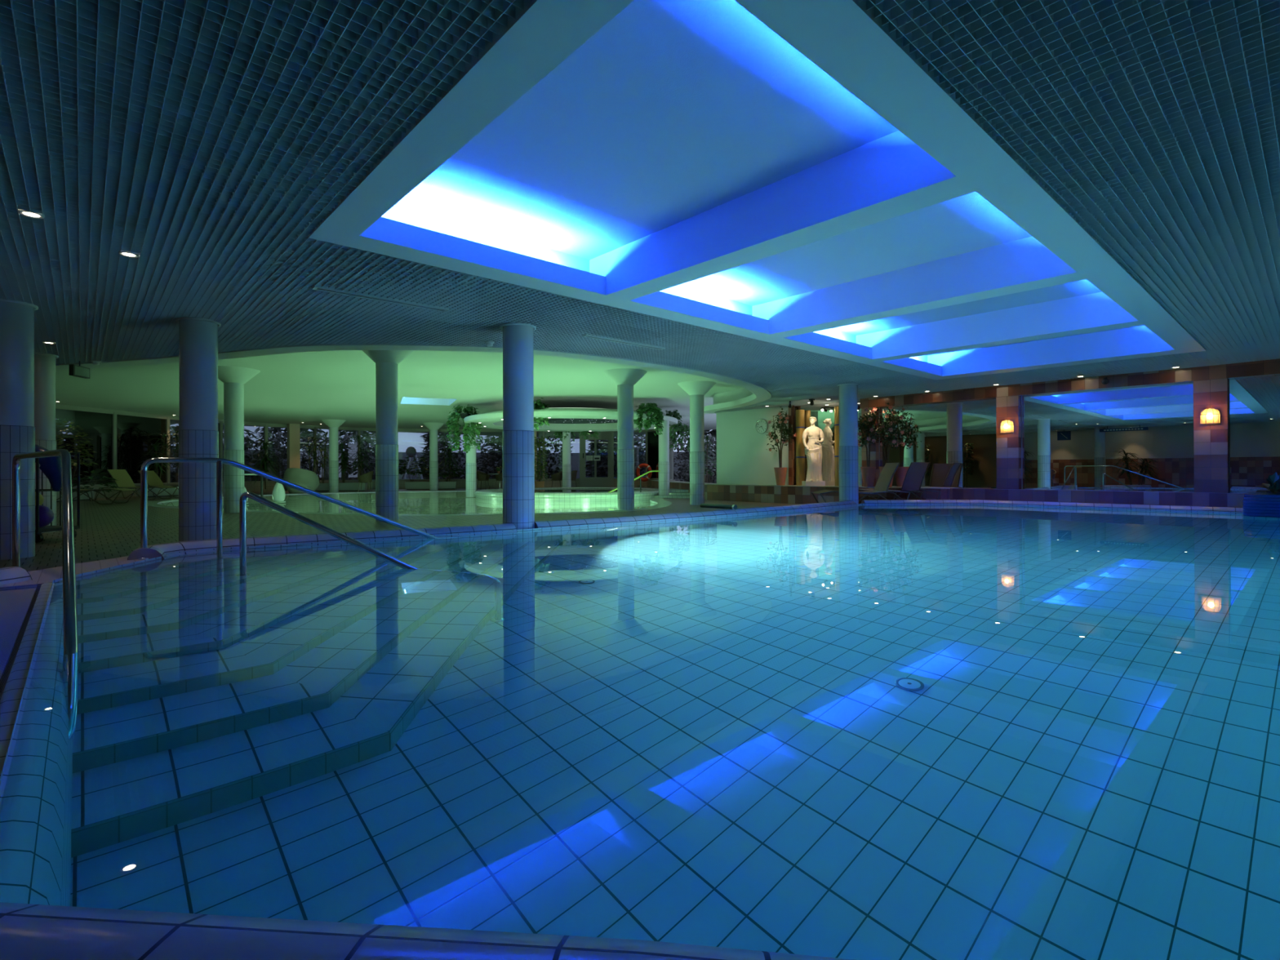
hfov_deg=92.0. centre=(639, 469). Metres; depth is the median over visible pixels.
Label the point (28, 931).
curb
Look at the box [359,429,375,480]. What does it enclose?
window
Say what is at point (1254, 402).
wall mirror
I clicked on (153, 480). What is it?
sun lounger
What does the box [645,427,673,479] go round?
window
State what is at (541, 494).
pool
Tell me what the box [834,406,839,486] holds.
column
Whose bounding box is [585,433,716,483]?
hedge
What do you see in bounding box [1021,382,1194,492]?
wall mirror
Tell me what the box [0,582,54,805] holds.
pool gutter
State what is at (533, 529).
wall
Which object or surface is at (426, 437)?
tree
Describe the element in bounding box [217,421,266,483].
window
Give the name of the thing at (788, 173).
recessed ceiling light
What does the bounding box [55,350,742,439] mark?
ceiling
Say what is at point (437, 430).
window
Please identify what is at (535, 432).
pier
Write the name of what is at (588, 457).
notice sheet
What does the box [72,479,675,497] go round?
wall
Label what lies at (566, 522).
curb
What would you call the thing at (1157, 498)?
wall
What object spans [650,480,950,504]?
wall
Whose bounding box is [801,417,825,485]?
statue
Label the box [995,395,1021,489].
tiled pillar
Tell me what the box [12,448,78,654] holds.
handrail
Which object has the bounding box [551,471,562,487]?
wicker chair
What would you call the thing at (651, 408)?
ivy
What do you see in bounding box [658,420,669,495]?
round column
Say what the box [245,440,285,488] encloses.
plant
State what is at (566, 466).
round column
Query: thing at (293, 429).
pier
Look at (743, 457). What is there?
wall
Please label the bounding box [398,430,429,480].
window
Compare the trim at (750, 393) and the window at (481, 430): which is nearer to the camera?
the trim at (750, 393)
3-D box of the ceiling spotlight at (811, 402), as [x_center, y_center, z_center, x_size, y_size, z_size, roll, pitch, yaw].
[4.034,-1.569,14.521,0.130,0.144,0.113,0,0,-42]
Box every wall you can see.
[0,503,1242,784]
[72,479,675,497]
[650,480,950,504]
[716,405,788,484]
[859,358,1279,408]
[950,488,1263,507]
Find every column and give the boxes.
[0,297,38,559]
[34,352,58,533]
[175,316,221,541]
[217,365,260,512]
[320,419,346,492]
[362,350,414,521]
[422,422,444,490]
[465,424,476,497]
[500,321,536,529]
[562,431,571,487]
[603,368,647,510]
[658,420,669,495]
[677,381,715,505]
[795,409,804,485]
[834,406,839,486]
[837,382,859,504]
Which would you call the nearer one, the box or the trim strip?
the trim strip
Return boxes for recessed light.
[17,208,44,218]
[42,341,55,344]
[118,250,138,257]
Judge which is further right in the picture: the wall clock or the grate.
the wall clock
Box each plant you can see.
[137,432,177,479]
[164,429,179,469]
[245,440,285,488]
[298,432,320,471]
[308,431,328,483]
[338,441,355,482]
[349,434,373,475]
[437,439,465,481]
[534,436,548,487]
[704,435,716,482]
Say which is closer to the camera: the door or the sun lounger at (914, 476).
the sun lounger at (914, 476)
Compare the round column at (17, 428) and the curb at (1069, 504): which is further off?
the curb at (1069, 504)
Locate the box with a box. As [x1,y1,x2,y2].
[68,360,89,378]
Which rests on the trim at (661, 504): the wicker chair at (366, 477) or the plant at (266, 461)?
the wicker chair at (366, 477)
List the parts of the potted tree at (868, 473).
stem, pot, stem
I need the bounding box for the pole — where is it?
[700,503,737,509]
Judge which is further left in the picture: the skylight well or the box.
the box
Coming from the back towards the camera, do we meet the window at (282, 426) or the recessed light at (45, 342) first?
the window at (282, 426)
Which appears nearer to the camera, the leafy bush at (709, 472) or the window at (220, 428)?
the leafy bush at (709, 472)
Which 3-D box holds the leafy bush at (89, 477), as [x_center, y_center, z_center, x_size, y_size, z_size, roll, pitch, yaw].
[-16.091,0.493,18.177,1.210,0.936,1.086,0,0,-42]
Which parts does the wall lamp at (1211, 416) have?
bulb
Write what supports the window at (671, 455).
attached to the wall at (460, 483)
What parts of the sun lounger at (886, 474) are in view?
seat, rail, backrest, frame, armrest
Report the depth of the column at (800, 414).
15.74 m
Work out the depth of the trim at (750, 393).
9.23 m
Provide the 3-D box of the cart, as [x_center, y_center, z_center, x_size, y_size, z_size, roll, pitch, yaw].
[-7.552,0.334,7.663,0.728,1.099,0.568,0,0,0]
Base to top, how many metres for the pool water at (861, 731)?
1.320 m
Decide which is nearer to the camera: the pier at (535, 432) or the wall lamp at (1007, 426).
the wall lamp at (1007, 426)
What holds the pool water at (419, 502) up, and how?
in the floor at (442, 491)
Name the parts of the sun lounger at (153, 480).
backrest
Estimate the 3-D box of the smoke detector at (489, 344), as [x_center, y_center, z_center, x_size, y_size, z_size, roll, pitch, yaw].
[-1.943,-1.613,7.984,0.120,0.062,0.120,0,0,-42]
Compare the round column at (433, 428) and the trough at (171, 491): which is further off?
the round column at (433, 428)
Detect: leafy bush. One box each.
[55,421,97,483]
[71,470,118,501]
[398,457,429,481]
[428,464,465,481]
[704,456,716,483]
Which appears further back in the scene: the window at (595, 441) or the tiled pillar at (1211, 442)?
the window at (595, 441)
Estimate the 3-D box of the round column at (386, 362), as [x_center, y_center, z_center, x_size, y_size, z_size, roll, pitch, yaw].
[-4.340,-0.608,10.610,0.952,2.984,0.952,0,0,-42]
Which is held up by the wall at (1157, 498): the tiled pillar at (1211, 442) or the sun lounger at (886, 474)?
the tiled pillar at (1211, 442)
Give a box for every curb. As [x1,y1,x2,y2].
[0,566,32,585]
[0,902,853,959]
[127,523,516,559]
[534,500,857,529]
[861,499,1243,513]
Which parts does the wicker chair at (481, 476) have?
backrest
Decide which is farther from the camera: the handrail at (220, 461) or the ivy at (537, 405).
the ivy at (537, 405)
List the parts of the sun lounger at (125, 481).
backrest, rail, seat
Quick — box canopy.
[463,408,678,431]
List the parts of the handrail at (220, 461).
post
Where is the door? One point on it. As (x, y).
(584, 482)
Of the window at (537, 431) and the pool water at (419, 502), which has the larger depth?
the window at (537, 431)
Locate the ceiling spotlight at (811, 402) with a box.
[808,399,814,405]
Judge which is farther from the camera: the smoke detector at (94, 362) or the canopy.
the canopy
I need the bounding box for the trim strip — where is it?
[0,555,161,596]
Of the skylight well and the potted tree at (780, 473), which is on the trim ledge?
the potted tree at (780, 473)
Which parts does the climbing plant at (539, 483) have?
pot, post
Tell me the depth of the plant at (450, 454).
29.33 m
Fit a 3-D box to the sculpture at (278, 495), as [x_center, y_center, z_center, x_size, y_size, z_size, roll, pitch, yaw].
[-9.994,0.615,17.111,0.336,0.625,0.336,0,0,-42]
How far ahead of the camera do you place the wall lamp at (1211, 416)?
10.03 m
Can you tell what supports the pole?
on the curb at (566, 522)
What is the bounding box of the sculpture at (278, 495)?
[271,482,285,502]
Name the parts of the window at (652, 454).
pane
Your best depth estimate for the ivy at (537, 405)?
17.88 m
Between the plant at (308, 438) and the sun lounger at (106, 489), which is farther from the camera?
the plant at (308, 438)
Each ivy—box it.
[444,404,482,453]
[533,397,551,430]
[554,431,575,441]
[577,431,600,439]
[633,403,665,435]
[662,409,682,438]
[669,422,689,452]
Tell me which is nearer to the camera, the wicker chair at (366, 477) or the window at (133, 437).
the window at (133, 437)
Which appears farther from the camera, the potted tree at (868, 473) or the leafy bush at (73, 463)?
the leafy bush at (73, 463)
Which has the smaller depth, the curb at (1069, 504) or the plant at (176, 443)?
the curb at (1069, 504)
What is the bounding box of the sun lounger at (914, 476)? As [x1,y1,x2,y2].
[858,462,941,499]
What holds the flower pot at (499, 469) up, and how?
on the round table
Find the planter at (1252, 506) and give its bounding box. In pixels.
[1242,471,1279,517]
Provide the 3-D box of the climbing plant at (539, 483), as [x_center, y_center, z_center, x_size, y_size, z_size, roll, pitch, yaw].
[-4.418,-0.246,27.200,0.843,2.355,0.897,0,0,-42]
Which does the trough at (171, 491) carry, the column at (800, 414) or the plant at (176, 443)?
the plant at (176, 443)
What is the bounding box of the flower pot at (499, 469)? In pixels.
[495,466,501,473]
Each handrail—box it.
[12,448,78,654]
[137,457,437,559]
[239,491,419,568]
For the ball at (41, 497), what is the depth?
7.68 m
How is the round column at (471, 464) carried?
in the pool water at (419, 502)
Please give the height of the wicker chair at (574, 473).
0.880 m
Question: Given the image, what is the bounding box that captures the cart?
[35,450,79,542]
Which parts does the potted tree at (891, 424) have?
stem, pot, stem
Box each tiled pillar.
[788,404,795,484]
[861,407,879,486]
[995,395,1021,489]
[1193,377,1229,493]
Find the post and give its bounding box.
[244,473,262,503]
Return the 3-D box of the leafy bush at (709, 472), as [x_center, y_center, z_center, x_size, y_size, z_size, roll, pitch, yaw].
[2.345,0.018,20.430,1.050,0.902,1.158,0,0,18]
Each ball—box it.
[35,492,44,505]
[35,504,53,527]
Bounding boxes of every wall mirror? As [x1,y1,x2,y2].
[794,400,862,486]
[878,398,996,488]
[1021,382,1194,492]
[1228,374,1279,493]
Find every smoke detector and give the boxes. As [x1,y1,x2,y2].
[90,360,101,364]
[484,340,493,346]
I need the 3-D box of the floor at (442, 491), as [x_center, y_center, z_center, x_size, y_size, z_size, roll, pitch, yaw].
[-6.836,1.389,19.919,15.078,0.940,15.287,0,0,4]
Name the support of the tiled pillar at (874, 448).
on the trim ledge
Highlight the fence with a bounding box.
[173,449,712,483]
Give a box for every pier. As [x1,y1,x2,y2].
[287,423,300,491]
[533,431,537,487]
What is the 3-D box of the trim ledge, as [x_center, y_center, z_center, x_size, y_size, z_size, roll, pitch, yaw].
[2.713,0.440,18.877,2.546,0.019,13.852,0,0,-25]
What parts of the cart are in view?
post, post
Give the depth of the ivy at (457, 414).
19.60 m
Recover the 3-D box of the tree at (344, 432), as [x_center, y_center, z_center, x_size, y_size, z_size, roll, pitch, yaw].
[-17.376,-2.304,38.140,4.952,7.174,4.982,0,0,30]
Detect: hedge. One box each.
[169,426,178,482]
[222,426,376,481]
[437,435,573,479]
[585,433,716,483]
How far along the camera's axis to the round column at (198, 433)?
6.74 m
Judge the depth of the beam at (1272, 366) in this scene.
11.25 m
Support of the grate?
on the floor at (106, 531)
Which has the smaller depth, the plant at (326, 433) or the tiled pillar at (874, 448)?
the tiled pillar at (874, 448)
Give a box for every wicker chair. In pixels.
[357,471,373,492]
[476,471,489,488]
[494,472,502,488]
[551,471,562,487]
[571,470,577,487]
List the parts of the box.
panel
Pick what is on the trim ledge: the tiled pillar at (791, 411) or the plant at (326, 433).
the tiled pillar at (791, 411)
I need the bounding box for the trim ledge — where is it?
[650,480,951,488]
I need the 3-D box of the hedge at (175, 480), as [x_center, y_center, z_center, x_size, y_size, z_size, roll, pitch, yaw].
[-21.633,-0.407,23.336,2.017,3.312,9.644,0,0,12]
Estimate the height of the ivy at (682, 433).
1.172 m
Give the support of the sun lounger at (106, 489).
on the floor at (106, 531)
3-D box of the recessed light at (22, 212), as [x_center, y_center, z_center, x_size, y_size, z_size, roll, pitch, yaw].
[-3.944,-1.653,4.008,0.124,0.016,0.124,0,0,-42]
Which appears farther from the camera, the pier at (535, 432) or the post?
the pier at (535, 432)
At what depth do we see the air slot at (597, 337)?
8.02 m
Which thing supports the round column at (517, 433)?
on the floor
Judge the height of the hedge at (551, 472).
3.355 m
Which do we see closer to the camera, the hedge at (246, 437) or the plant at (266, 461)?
the plant at (266, 461)
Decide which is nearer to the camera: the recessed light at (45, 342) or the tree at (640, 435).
the recessed light at (45, 342)
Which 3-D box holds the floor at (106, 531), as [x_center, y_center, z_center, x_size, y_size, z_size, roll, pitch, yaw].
[-3.339,0.895,16.382,29.000,0.001,37.200,0,0,-42]
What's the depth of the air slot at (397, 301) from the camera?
5.98 m
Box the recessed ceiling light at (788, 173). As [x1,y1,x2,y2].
[308,0,1205,380]
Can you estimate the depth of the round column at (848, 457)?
12.01 m
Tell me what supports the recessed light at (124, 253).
in the ceiling at (206, 141)
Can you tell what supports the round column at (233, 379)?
on the floor at (106, 531)
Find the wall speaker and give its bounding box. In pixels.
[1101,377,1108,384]
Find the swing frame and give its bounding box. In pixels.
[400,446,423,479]
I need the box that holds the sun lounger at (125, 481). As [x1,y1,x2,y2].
[102,469,177,500]
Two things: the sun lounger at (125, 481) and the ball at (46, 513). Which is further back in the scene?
the sun lounger at (125, 481)
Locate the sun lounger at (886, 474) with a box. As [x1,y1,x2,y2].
[810,462,910,502]
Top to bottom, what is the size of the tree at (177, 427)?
7.714 m
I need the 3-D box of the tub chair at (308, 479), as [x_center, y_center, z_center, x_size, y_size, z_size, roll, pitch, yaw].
[-13.389,0.457,24.370,1.317,1.000,1.054,0,0,14]
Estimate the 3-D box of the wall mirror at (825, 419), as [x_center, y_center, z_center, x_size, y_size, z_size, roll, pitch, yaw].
[4.670,-0.610,15.425,0.032,2.085,2.010,0,0,-42]
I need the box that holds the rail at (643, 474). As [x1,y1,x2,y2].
[608,470,660,492]
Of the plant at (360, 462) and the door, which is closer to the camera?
the plant at (360, 462)
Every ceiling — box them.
[0,0,1279,413]
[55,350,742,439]
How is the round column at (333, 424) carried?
on the floor at (106, 531)
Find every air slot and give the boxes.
[311,284,448,311]
[582,333,665,350]
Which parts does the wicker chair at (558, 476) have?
backrest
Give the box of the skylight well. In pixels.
[400,397,456,405]
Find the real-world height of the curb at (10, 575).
0.248 m
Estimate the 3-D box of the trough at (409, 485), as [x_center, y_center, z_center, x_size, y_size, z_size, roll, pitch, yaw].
[-9.902,0.776,29.319,2.300,0.366,0.420,0,0,-13]
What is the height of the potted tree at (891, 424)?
1.907 m
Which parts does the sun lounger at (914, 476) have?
frame, armrest, backrest, frame, armrest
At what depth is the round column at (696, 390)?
15.07 m
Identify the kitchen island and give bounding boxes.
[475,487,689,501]
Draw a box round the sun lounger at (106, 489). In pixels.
[56,488,136,504]
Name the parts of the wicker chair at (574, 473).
backrest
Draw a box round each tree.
[169,422,260,482]
[245,426,341,480]
[320,429,375,479]
[415,433,460,479]
[475,435,551,479]
[577,434,645,478]
[673,429,716,482]
[765,406,795,485]
[857,407,884,487]
[871,402,906,487]
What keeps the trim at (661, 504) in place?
on the floor at (106, 531)
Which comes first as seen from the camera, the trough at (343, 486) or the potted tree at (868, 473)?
the potted tree at (868, 473)
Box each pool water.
[0,504,1279,959]
[158,491,657,514]
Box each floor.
[0,487,801,571]
[157,490,657,503]
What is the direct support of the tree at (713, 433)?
on the ground
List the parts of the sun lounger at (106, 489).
rail, seat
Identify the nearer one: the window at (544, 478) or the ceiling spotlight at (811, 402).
the ceiling spotlight at (811, 402)
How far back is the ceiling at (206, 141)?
3.36 m
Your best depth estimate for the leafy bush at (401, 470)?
28.89 m
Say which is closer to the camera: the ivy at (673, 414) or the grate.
the grate
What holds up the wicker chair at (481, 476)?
on the floor at (106, 531)
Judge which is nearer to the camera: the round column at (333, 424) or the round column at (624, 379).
the round column at (624, 379)
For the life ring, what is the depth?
31.05 m
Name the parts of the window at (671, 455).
pane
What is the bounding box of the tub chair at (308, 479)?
[283,467,319,493]
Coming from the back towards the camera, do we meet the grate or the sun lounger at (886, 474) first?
the sun lounger at (886, 474)
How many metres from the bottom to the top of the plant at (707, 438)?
1.655 m
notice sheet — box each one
[586,455,592,460]
[593,455,599,460]
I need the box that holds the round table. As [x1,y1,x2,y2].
[488,473,502,488]
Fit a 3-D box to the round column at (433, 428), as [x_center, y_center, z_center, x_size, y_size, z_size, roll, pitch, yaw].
[-9.153,-0.540,27.444,0.952,2.984,0.952,0,0,-42]
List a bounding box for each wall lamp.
[1000,419,1013,433]
[1200,408,1220,424]
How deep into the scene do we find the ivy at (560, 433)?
24.28 m
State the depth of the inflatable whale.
7.58 m
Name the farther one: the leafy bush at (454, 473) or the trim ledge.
the leafy bush at (454, 473)
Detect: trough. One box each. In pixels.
[56,488,94,502]
[136,486,178,497]
[314,482,367,491]
[404,481,456,489]
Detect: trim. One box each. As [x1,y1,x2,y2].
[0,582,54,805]
[55,342,771,413]
[139,489,671,515]
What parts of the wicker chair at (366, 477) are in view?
backrest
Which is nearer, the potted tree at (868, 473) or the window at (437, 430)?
the potted tree at (868, 473)
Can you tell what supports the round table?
on the floor at (106, 531)
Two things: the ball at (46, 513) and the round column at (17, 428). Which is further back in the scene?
the ball at (46, 513)
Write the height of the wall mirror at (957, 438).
1.930 m
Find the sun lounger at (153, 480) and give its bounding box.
[135,471,178,497]
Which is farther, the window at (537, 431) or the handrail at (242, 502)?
the window at (537, 431)
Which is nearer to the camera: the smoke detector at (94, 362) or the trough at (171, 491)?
the smoke detector at (94, 362)
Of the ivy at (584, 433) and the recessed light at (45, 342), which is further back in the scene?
the ivy at (584, 433)
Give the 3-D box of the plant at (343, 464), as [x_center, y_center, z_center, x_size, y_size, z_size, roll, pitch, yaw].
[-13.008,-0.304,27.067,1.094,1.838,1.183,0,0,29]
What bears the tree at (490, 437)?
on the ground
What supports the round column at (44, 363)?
on the floor at (106, 531)
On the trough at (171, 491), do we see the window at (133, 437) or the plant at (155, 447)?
the plant at (155, 447)
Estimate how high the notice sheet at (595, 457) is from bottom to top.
0.260 m
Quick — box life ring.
[635,463,652,481]
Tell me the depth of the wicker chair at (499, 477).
28.60 m
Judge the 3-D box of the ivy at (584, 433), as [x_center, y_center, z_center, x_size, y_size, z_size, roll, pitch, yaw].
[-1.939,-1.453,24.308,0.998,0.689,0.963,0,0,-42]
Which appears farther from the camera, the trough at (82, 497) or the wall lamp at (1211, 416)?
the trough at (82, 497)
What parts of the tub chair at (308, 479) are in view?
seat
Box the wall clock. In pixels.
[755,419,768,433]
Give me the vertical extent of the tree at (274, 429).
7.208 m
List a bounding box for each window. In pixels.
[55,404,654,486]
[115,412,168,484]
[166,417,222,484]
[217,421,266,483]
[264,425,316,482]
[313,426,360,481]
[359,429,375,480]
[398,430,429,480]
[437,430,466,479]
[476,430,502,479]
[537,431,543,479]
[543,431,596,479]
[594,430,647,479]
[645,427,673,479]
[669,438,673,479]
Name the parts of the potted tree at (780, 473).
stem, pot, stem, stem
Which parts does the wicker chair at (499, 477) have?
backrest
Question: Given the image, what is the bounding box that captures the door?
[579,431,613,487]
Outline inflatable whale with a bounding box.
[35,444,61,491]
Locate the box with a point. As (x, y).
(77, 371)
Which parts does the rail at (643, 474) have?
post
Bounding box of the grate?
[0,587,36,699]
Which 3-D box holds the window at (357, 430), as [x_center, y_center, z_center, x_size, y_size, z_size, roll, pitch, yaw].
[-14.328,-0.685,29.293,0.130,2.500,2.106,0,0,44]

